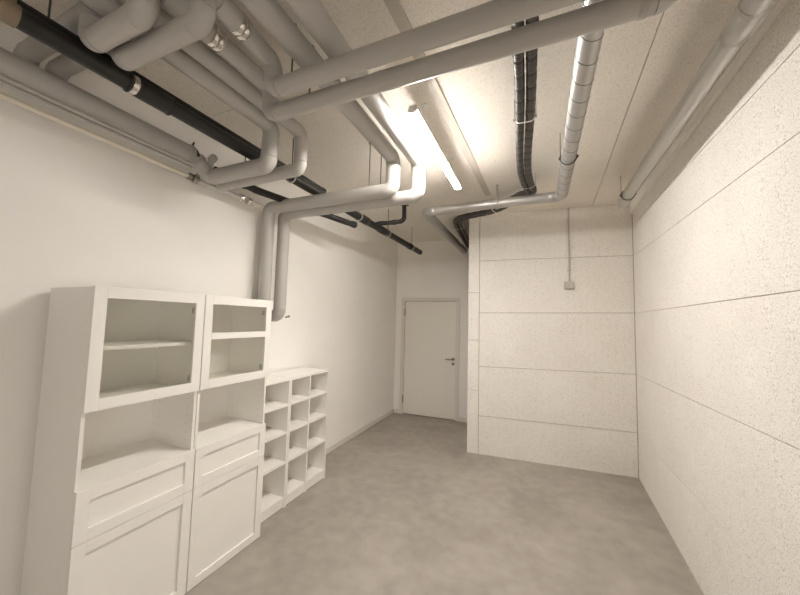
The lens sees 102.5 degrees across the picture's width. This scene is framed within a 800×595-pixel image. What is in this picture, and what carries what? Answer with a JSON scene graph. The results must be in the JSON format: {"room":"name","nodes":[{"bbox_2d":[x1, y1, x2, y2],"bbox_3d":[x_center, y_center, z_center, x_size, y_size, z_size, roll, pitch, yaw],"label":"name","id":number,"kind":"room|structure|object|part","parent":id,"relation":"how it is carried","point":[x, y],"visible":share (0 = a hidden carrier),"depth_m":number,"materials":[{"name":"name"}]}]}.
{"room":"basement storage room","nodes":[
{"label":"basement storage room","id":0,"kind":"room"},
{"bbox_2d":[0,21,397,594],"bbox_3d":[-1.804,0.230,2.167,0.282,3.070,8.900,0,-4,23],"label":"wall","id":1,"kind":"structure","parent":0,"point":[78,209],"depth_m":2.11,"materials":[{"name":"white paint"}]},
{"bbox_2d":[326,409,393,453],"bbox_3d":[-1.770,1.718,1.913,0.013,0.070,8.378,0,-4,23],"label":"baseboard","id":2,"kind":"structure","parent":1,"relation":"attached to","point":[332,447],"depth_m":4.56,"materials":[{"name":"white"}]},
{"bbox_2d":[22,0,739,242],"bbox_3d":[-0.076,-1.358,1.557,3.950,0.100,8.900,0,-4,23],"label":"ceiling","id":3,"kind":"structure","parent":0,"point":[644,68],"depth_m":2.13,"materials":[{"name":"beige paint"}]},
{"bbox_2d":[12,0,325,191],"bbox_3d":[-1.780,-1.276,0.533,0.074,0.289,5.360,0,-4,24],"label":"drain pipe","id":4,"kind":"object","parent":3,"relation":"hanging from","point":[47,19],"visible":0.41,"depth_m":1.59,"materials":[{"name":"black plastic"}]},
{"bbox_3d":[-1.434,-1.247,1.320,0.007,0.220,0.007,5,-5,-44],"label":"rod","id":5,"kind":"part","parent":4,"relation":"part of","materials":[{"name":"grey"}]},
{"bbox_2d":[79,0,279,184],"bbox_3d":[-1.981,-1.147,0.165,0.701,0.361,4.547,0,-4,23],"label":"insulated pipe","id":6,"kind":"object","parent":3,"relation":"hanging from","point":[183,62],"visible":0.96,"depth_m":1.92,"materials":[{"name":"grey plastic"}]},
{"bbox_2d":[0,0,421,254],"bbox_3d":[-1.213,-1.148,1.619,0.157,0.366,7.816,0,-4,24],"label":"drain pipe","id":7,"kind":"object","parent":3,"relation":"hanging from","point":[12,14],"visible":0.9,"depth_m":1.53,"materials":[{"name":"black plastic"}]},
{"bbox_2d":[213,157,356,227],"bbox_3d":[-0.954,-1.013,2.946,0.161,0.440,1.432,-2,-5,38],"label":"drain pipe","id":8,"kind":"object","parent":3,"relation":"hanging from","point":[257,190],"visible":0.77,"depth_m":2.81,"materials":[{"name":"black plastic"}]},
{"bbox_2d":[44,0,585,97],"bbox_3d":[-0.467,-1.162,1.316,2.805,0.343,0.467,0,-4,23],"label":"insulated pipe","id":9,"kind":"object","parent":3,"relation":"hanging from","point":[198,20],"visible":0.83,"depth_m":1.30,"materials":[{"name":"grey plastic"}]},
{"bbox_2d":[239,0,399,299],"bbox_3d":[-1.663,-0.665,0.358,1.474,1.525,5.220,0,-4,23],"label":"insulated pipe","id":10,"kind":"object","parent":3,"relation":"hanging from","point":[268,13],"visible":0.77,"depth_m":2.34,"materials":[{"name":"grey plastic"}]},
{"bbox_2d":[13,0,676,121],"bbox_3d":[-0.461,-1.157,1.328,2.805,0.352,0.706,0,-4,23],"label":"insulated pipe","id":11,"kind":"object","parent":3,"relation":"hanging from","point":[99,34],"visible":0.78,"depth_m":1.29,"materials":[{"name":"grey plastic"}]},
{"bbox_2d":[271,0,424,321],"bbox_3d":[-1.560,-0.695,0.385,1.644,1.457,5.346,0,-4,23],"label":"insulated pipe","id":12,"kind":"object","parent":3,"relation":"hanging from","point":[312,14],"visible":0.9,"depth_m":2.38,"materials":[{"name":"grey plastic"}]},
{"bbox_2d":[387,205,408,224],"bbox_3d":[-0.027,-1.005,3.924,0.280,0.281,0.116,2,-4,-9],"label":"pipe","id":13,"kind":"object","parent":3,"relation":"attached to","point":[402,220],"visible":0.94,"depth_m":3.88,"materials":[{"name":"black plastic"}]},
{"bbox_2d":[407,103,460,189],"bbox_3d":[0.306,-1.139,2.437,0.057,0.194,1.205,0,-4,23],"label":"ceiling lamp","id":14,"kind":"object","parent":3,"relation":"hanging from","point":[414,111],"visible":1,"depth_m":2.21,"materials":[{"name":"white plastic"}]},
{"bbox_2d":[383,0,490,195],"bbox_3d":[0.444,-1.228,2.442,0.065,0.012,2.554,0,-4,25],"label":"cable trunking","id":15,"kind":"object","parent":3,"relation":"attached to","point":[395,8],"visible":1,"depth_m":2.08,"materials":[{"name":"beige plastic"}]},
{"bbox_2d":[422,0,604,253],"bbox_3d":[0.085,-1.188,1.395,1.490,0.252,8.412,0,-4,23],"label":"pipe","id":16,"kind":"object","parent":3,"relation":"attached to","point":[587,49],"visible":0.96,"depth_m":2.13,"materials":[{"name":"grey metal"}]},
{"bbox_2d":[513,99,536,123],"bbox_3d":[0.781,-1.172,2.008,0.139,0.165,0.015,0,-4,21],"label":"strap","id":17,"kind":"object","parent":3,"relation":"hanging from","point":[535,116],"visible":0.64,"depth_m":2.01,"materials":[{"name":"white"}]},
{"bbox_2d":[453,20,529,247],"bbox_3d":[0.340,-1.197,1.334,0.849,0.116,8.475,0,-4,16],"label":"corrugated hose","id":18,"kind":"object","parent":17,"relation":"hanging from","point":[518,59],"visible":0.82,"depth_m":2.06,"materials":[{"name":"grey plastic"}]},
{"bbox_2d":[458,16,538,243],"bbox_3d":[0.395,-1.198,1.313,0.849,0.116,8.478,0,-4,16],"label":"corrugated hose","id":19,"kind":"object","parent":17,"relation":"hanging from","point":[531,56],"visible":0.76,"depth_m":1.96,"materials":[{"name":"grey plastic"}]},
{"bbox_2d":[617,0,776,206],"bbox_3d":[0.880,-1.258,0.128,0.128,0.246,6.700,0,-4,23],"label":"pipe","id":20,"kind":"object","parent":3,"relation":"attached to","point":[748,15],"visible":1,"depth_m":1.53,"materials":[{"name":"grey"}]},
{"bbox_2d":[393,239,468,417],"bbox_3d":[0.975,0.534,5.567,2.220,3.070,0.200,0,-4,21],"label":"wall","id":21,"kind":"structure","parent":0,"point":[441,270],"depth_m":5.66,"materials":[{"name":"white paint"}]},
{"bbox_2d":[399,298,459,420],"bbox_3d":[0.519,1.033,5.632,1.058,2.060,0.171,0,-4,23],"label":"door","id":22,"kind":"structure","parent":21,"relation":"in","point":[430,327],"depth_m":5.59,"materials":[{"name":"white paint"}]},
{"bbox_2d":[394,409,466,422],"bbox_3d":[0.645,2.022,5.460,1.606,0.070,0.013,0,-4,21],"label":"baseboard","id":23,"kind":"structure","parent":21,"relation":"attached to","point":[461,419],"depth_m":5.32,"materials":[{"name":"white"}]},
{"bbox_2d":[184,413,703,594],"bbox_3d":[-0.155,1.794,1.340,3.950,0.080,8.900,0,-4,23],"label":"floor","id":24,"kind":"structure","parent":0,"point":[402,506],"depth_m":2.54,"materials":[{"name":"concrete"}]},
{"bbox_2d":[20,286,204,594],"bbox_3d":[-1.556,0.855,1.801,0.424,1.786,0.554,0,-4,23],"label":"display cabinet","id":25,"kind":"object","parent":24,"relation":"on","point":[109,513],"visible":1,"depth_m":1.68,"materials":[{"name":"white paint"}]},
{"bbox_3d":[-1.669,0.832,1.558,0.405,1.770,0.016,0,-4,23],"label":"panel","id":26,"kind":"part","parent":25,"relation":"part of","materials":[{"name":"white paint"}]},
{"bbox_3d":[-1.748,0.843,1.883,0.006,1.718,0.522,0,-4,23],"label":"panel","id":27,"kind":"part","parent":25,"relation":"part of","materials":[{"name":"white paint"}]},
{"bbox_3d":[-1.384,1.446,1.681,0.018,0.592,0.553,0,-4,23],"label":"cabinet door","id":28,"kind":"part","parent":25,"relation":"part of","materials":[{"name":"white paint"}]},
{"bbox_3d":[-1.389,1.446,1.683,0.004,0.488,0.445,0,-4,23],"label":"inset panel","id":29,"kind":"part","parent":25,"relation":"part of","materials":[{"name":"white paint"}]},
{"bbox_3d":[-1.374,1.029,1.709,0.018,0.240,0.553,0,-4,23],"label":"drawer","id":30,"kind":"part","parent":25,"relation":"part of","materials":[{"name":"white paint"}]},
{"bbox_2d":[79,439,188,489],"bbox_3d":[-1.564,0.921,1.799,0.397,0.017,0.522,0,-4,23],"label":"shelf","id":31,"kind":"object","parent":25,"relation":"attached to","point":[102,466],"depth_m":1.82,"materials":[{"name":"white paint"}]},
{"bbox_2d":[99,382,172,397],"bbox_3d":[-1.555,0.551,1.824,0.397,0.017,0.522,0,-4,23],"label":"shelf","id":32,"kind":"object","parent":25,"relation":"attached to","point":[105,391],"depth_m":1.95,"materials":[{"name":"white paint"}]},
{"bbox_3d":[-1.379,1.029,1.711,0.004,0.130,0.445,0,-4,23],"label":"inset panel","id":33,"kind":"part","parent":25,"relation":"part of","materials":[{"name":"white paint"}]},
{"bbox_3d":[-1.355,0.260,1.762,0.018,0.595,0.553,0,-4,23],"label":"glass door","id":34,"kind":"part","parent":25,"relation":"part of","materials":[{"name":"white paint"}]},
{"bbox_2d":[103,339,191,349],"bbox_3d":[-1.562,0.269,1.850,0.362,0.018,0.520,0,-4,23],"label":"shelf","id":35,"kind":"object","parent":25,"relation":"attached to","point":[109,344],"depth_m":1.89,"materials":[{"name":"white paint"}]},
{"bbox_3d":[-1.459,0.871,2.051,0.405,1.770,0.016,0,-4,23],"label":"panel","id":36,"kind":"part","parent":25,"relation":"part of","materials":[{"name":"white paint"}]},
{"bbox_2d":[186,295,271,592],"bbox_3d":[-1.337,0.896,2.314,0.424,1.786,0.554,0,-4,23],"label":"display cabinet","id":37,"kind":"object","parent":24,"relation":"on","point":[229,444],"visible":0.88,"depth_m":2.31,"materials":[{"name":"white paint"}]},
{"bbox_3d":[-1.450,0.872,2.072,0.405,1.770,0.016,0,-4,23],"label":"panel","id":38,"kind":"part","parent":37,"relation":"part of","materials":[{"name":"white paint"}]},
{"bbox_3d":[-1.529,0.884,2.397,0.006,1.718,0.522,0,-4,23],"label":"panel","id":39,"kind":"part","parent":37,"relation":"part of","materials":[{"name":"white paint"}]},
{"bbox_3d":[-1.165,1.487,2.194,0.018,0.592,0.553,0,-4,23],"label":"cabinet door","id":40,"kind":"part","parent":37,"relation":"part of","materials":[{"name":"white paint"}]},
{"bbox_3d":[-1.170,1.487,2.196,0.004,0.488,0.445,0,-4,23],"label":"inset panel","id":41,"kind":"part","parent":37,"relation":"part of","materials":[{"name":"white paint"}]},
{"bbox_2d":[209,371,244,378],"bbox_3d":[-1.336,0.592,2.338,0.397,0.017,0.522,0,-4,23],"label":"shelf","id":42,"kind":"object","parent":37,"relation":"attached to","point":[212,374],"depth_m":2.50,"materials":[{"name":"white paint"}]},
{"bbox_2d":[197,417,260,446],"bbox_3d":[-1.345,0.962,2.313,0.397,0.017,0.522,0,-4,23],"label":"shelf","id":43,"kind":"object","parent":37,"relation":"attached to","point":[221,431],"depth_m":2.34,"materials":[{"name":"white paint"}]},
{"bbox_3d":[-1.155,1.070,2.223,0.018,0.240,0.553,0,-4,23],"label":"drawer","id":44,"kind":"part","parent":37,"relation":"part of","materials":[{"name":"white paint"}]},
{"bbox_3d":[-1.160,1.070,2.225,0.004,0.130,0.445,0,-4,23],"label":"inset panel","id":45,"kind":"part","parent":37,"relation":"part of","materials":[{"name":"white paint"}]},
{"bbox_3d":[-1.135,0.301,2.276,0.018,0.595,0.553,0,-4,23],"label":"glass door","id":46,"kind":"part","parent":37,"relation":"part of","materials":[{"name":"white paint"}]},
{"bbox_3d":[-1.240,0.912,2.565,0.405,1.770,0.016,0,-4,23],"label":"panel","id":47,"kind":"part","parent":37,"relation":"part of","materials":[{"name":"white paint"}]},
{"bbox_2d":[261,375,290,522],"bbox_3d":[-1.210,1.266,2.747,0.320,1.114,0.353,0,-4,23],"label":"bookcase","id":48,"kind":"object","parent":24,"relation":"on","point":[277,399],"visible":0.23,"depth_m":2.85,"materials":[{"name":"white paint"}]},
{"bbox_3d":[-1.221,1.742,2.714,0.312,0.024,0.320,0,-4,23],"label":"panel","id":49,"kind":"part","parent":48,"relation":"part of","materials":[{"name":"white paint"}]},
{"bbox_3d":[-1.214,1.437,2.735,0.310,0.024,0.319,0,-4,23],"label":"shelf","id":50,"kind":"part","parent":48,"relation":"part of","materials":[{"name":"white paint"}]},
{"bbox_3d":[-1.207,1.180,2.752,0.310,0.024,0.319,0,-4,23],"label":"shelf","id":51,"kind":"part","parent":48,"relation":"part of","materials":[{"name":"white paint"}]},
{"bbox_3d":[-1.201,0.941,2.769,0.310,0.024,0.319,0,-4,23],"label":"shelf","id":52,"kind":"part","parent":48,"relation":"part of","materials":[{"name":"white paint"}]},
{"bbox_3d":[-1.197,0.721,2.785,0.320,0.022,0.320,0,-4,23],"label":"panel","id":53,"kind":"part","parent":48,"relation":"part of","materials":[{"name":"white paint"}]},
{"bbox_2d":[268,367,328,506],"bbox_3d":[-1.027,1.300,3.177,0.320,1.114,0.577,0,-4,23],"label":"bookcase","id":54,"kind":"object","parent":24,"relation":"on","point":[308,407],"visible":0.66,"depth_m":3.16,"materials":[{"name":"white paint"}]},
{"bbox_3d":[-1.137,1.280,2.920,0.320,1.113,0.017,0,-4,23],"label":"panel","id":55,"kind":"part","parent":54,"relation":"part of","materials":[{"name":"white paint"}]},
{"bbox_3d":[-1.096,1.765,3.009,0.312,0.024,0.250,0,-4,23],"label":"panel","id":56,"kind":"part","parent":54,"relation":"part of","materials":[{"name":"white paint"}]},
{"bbox_3d":[-1.088,1.461,3.030,0.310,0.024,0.248,0,-4,23],"label":"shelf","id":57,"kind":"part","parent":54,"relation":"part of","materials":[{"name":"white paint"}]},
{"bbox_3d":[-1.014,0.755,3.215,0.320,0.022,0.544,0,-4,23],"label":"panel","id":58,"kind":"part","parent":54,"relation":"part of","materials":[{"name":"white paint"}]},
{"bbox_3d":[-1.082,1.204,3.048,0.310,0.024,0.248,0,-4,23],"label":"shelf","id":59,"kind":"part","parent":54,"relation":"part of","materials":[{"name":"white paint"}]},
{"bbox_3d":[-1.076,0.964,3.064,0.310,0.024,0.248,0,-4,23],"label":"shelf","id":60,"kind":"part","parent":54,"relation":"part of","materials":[{"name":"white paint"}]},
{"bbox_3d":[-0.986,1.785,3.266,0.312,0.024,0.278,0,-4,23],"label":"panel","id":61,"kind":"part","parent":54,"relation":"part of","materials":[{"name":"white paint"}]},
{"bbox_3d":[-0.979,1.481,3.287,0.310,0.024,0.278,0,-4,23],"label":"shelf","id":62,"kind":"part","parent":54,"relation":"part of","materials":[{"name":"white paint"}]},
{"bbox_3d":[-0.972,1.224,3.305,0.310,0.024,0.278,0,-4,23],"label":"shelf","id":63,"kind":"part","parent":54,"relation":"part of","materials":[{"name":"white paint"}]},
{"bbox_3d":[-0.917,1.321,3.434,0.320,1.113,0.017,0,-4,23],"label":"panel","id":64,"kind":"part","parent":54,"relation":"part of","materials":[{"name":"white paint"}]},
{"bbox_3d":[-0.966,0.985,3.321,0.310,0.024,0.278,0,-4,23],"label":"shelf","id":65,"kind":"part","parent":54,"relation":"part of","materials":[{"name":"white paint"}]},
{"bbox_2d":[467,204,638,477],"bbox_3d":[1.972,0.485,4.491,1.872,3.070,1.250,0,-4,18],"label":"wall","id":66,"kind":"structure","parent":0,"point":[552,380],"depth_m":3.87,"materials":[{"name":"beige concrete"}]},
{"bbox_2d":[564,281,573,288],"bbox_3d":[2.018,-0.145,3.839,0.100,0.090,0.050,0,-4,18],"label":"junction box","id":67,"kind":"object","parent":66,"relation":"attached to","point":[567,284],"visible":1,"depth_m":3.82,"materials":[{"name":"grey plastic"}]},
{"bbox_2d":[567,208,570,280],"bbox_3d":[2.042,-0.641,3.883,0.028,0.903,0.024,0,-4,18],"label":"conduit","id":68,"kind":"object","parent":66,"relation":"attached to","point":[568,218],"visible":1,"depth_m":3.88,"materials":[{"name":"grey plastic"}]},
{"bbox_2d":[632,0,799,594],"bbox_3d":[1.151,0.171,0.229,0.200,3.070,7.459,0,-4,25],"label":"wall","id":69,"kind":"structure","parent":0,"point":[716,237],"depth_m":1.67,"materials":[{"name":"beige concrete"}]},
{"bbox_2d":[630,0,788,213],"bbox_3d":[1.080,-1.292,0.373,0.029,0.134,7.347,0,-4,25],"label":"trim","id":70,"kind":"structure","parent":69,"relation":"attached to","point":[742,55],"depth_m":1.86,"materials":[{"name":"white paint"}]},
{"bbox_3d":[-1.717,-0.096,-2.612,3.712,3.070,0.150,0,-4,23],"label":"wall","id":71,"kind":"structure","parent":0,"visible":0},
{"bbox_2d":[0,79,191,168],"bbox_3d":[-2.289,-1.053,0.198,0.021,0.020,4.380,0,-4,23],"label":"pipe","id":72,"kind":"object","parent":71,"relation":"attached to","point":[9,85],"visible":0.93,"depth_m":1.68,"materials":[{"name":"grey plastic"}]},
{"bbox_2d":[0,74,195,166],"bbox_3d":[-2.237,-1.048,0.167,0.019,0.018,4.365,0,-4,23],"label":"pipe","id":73,"kind":"object","parent":71,"relation":"attached to","point":[2,77],"visible":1,"depth_m":1.65,"materials":[{"name":"grey plastic"}]},
{"bbox_2d":[0,47,199,162],"bbox_3d":[-2.280,-1.151,0.221,0.127,0.158,4.415,0,-4,23],"label":"insulated pipe","id":74,"kind":"object","parent":71,"relation":"attached to","point":[12,66],"visible":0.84,"depth_m":1.66,"materials":[{"name":"grey plastic"}]},
{"bbox_2d":[0,92,263,208],"bbox_3d":[-2.217,-0.997,0.545,0.077,0.075,5.081,0,-4,23],"label":"pipe","id":75,"kind":"object","parent":71,"relation":"attached to","point":[195,178],"visible":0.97,"depth_m":1.90,"materials":[{"name":"grey metal"}]},
{"bbox_2d":[119,0,307,190],"bbox_3d":[-1.899,-1.154,0.205,0.804,0.340,4.684,0,-4,23],"label":"insulated pipe","id":76,"kind":"object","parent":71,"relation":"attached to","point":[198,50],"visible":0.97,"depth_m":1.80,"materials":[{"name":"grey plastic"}]}
]}

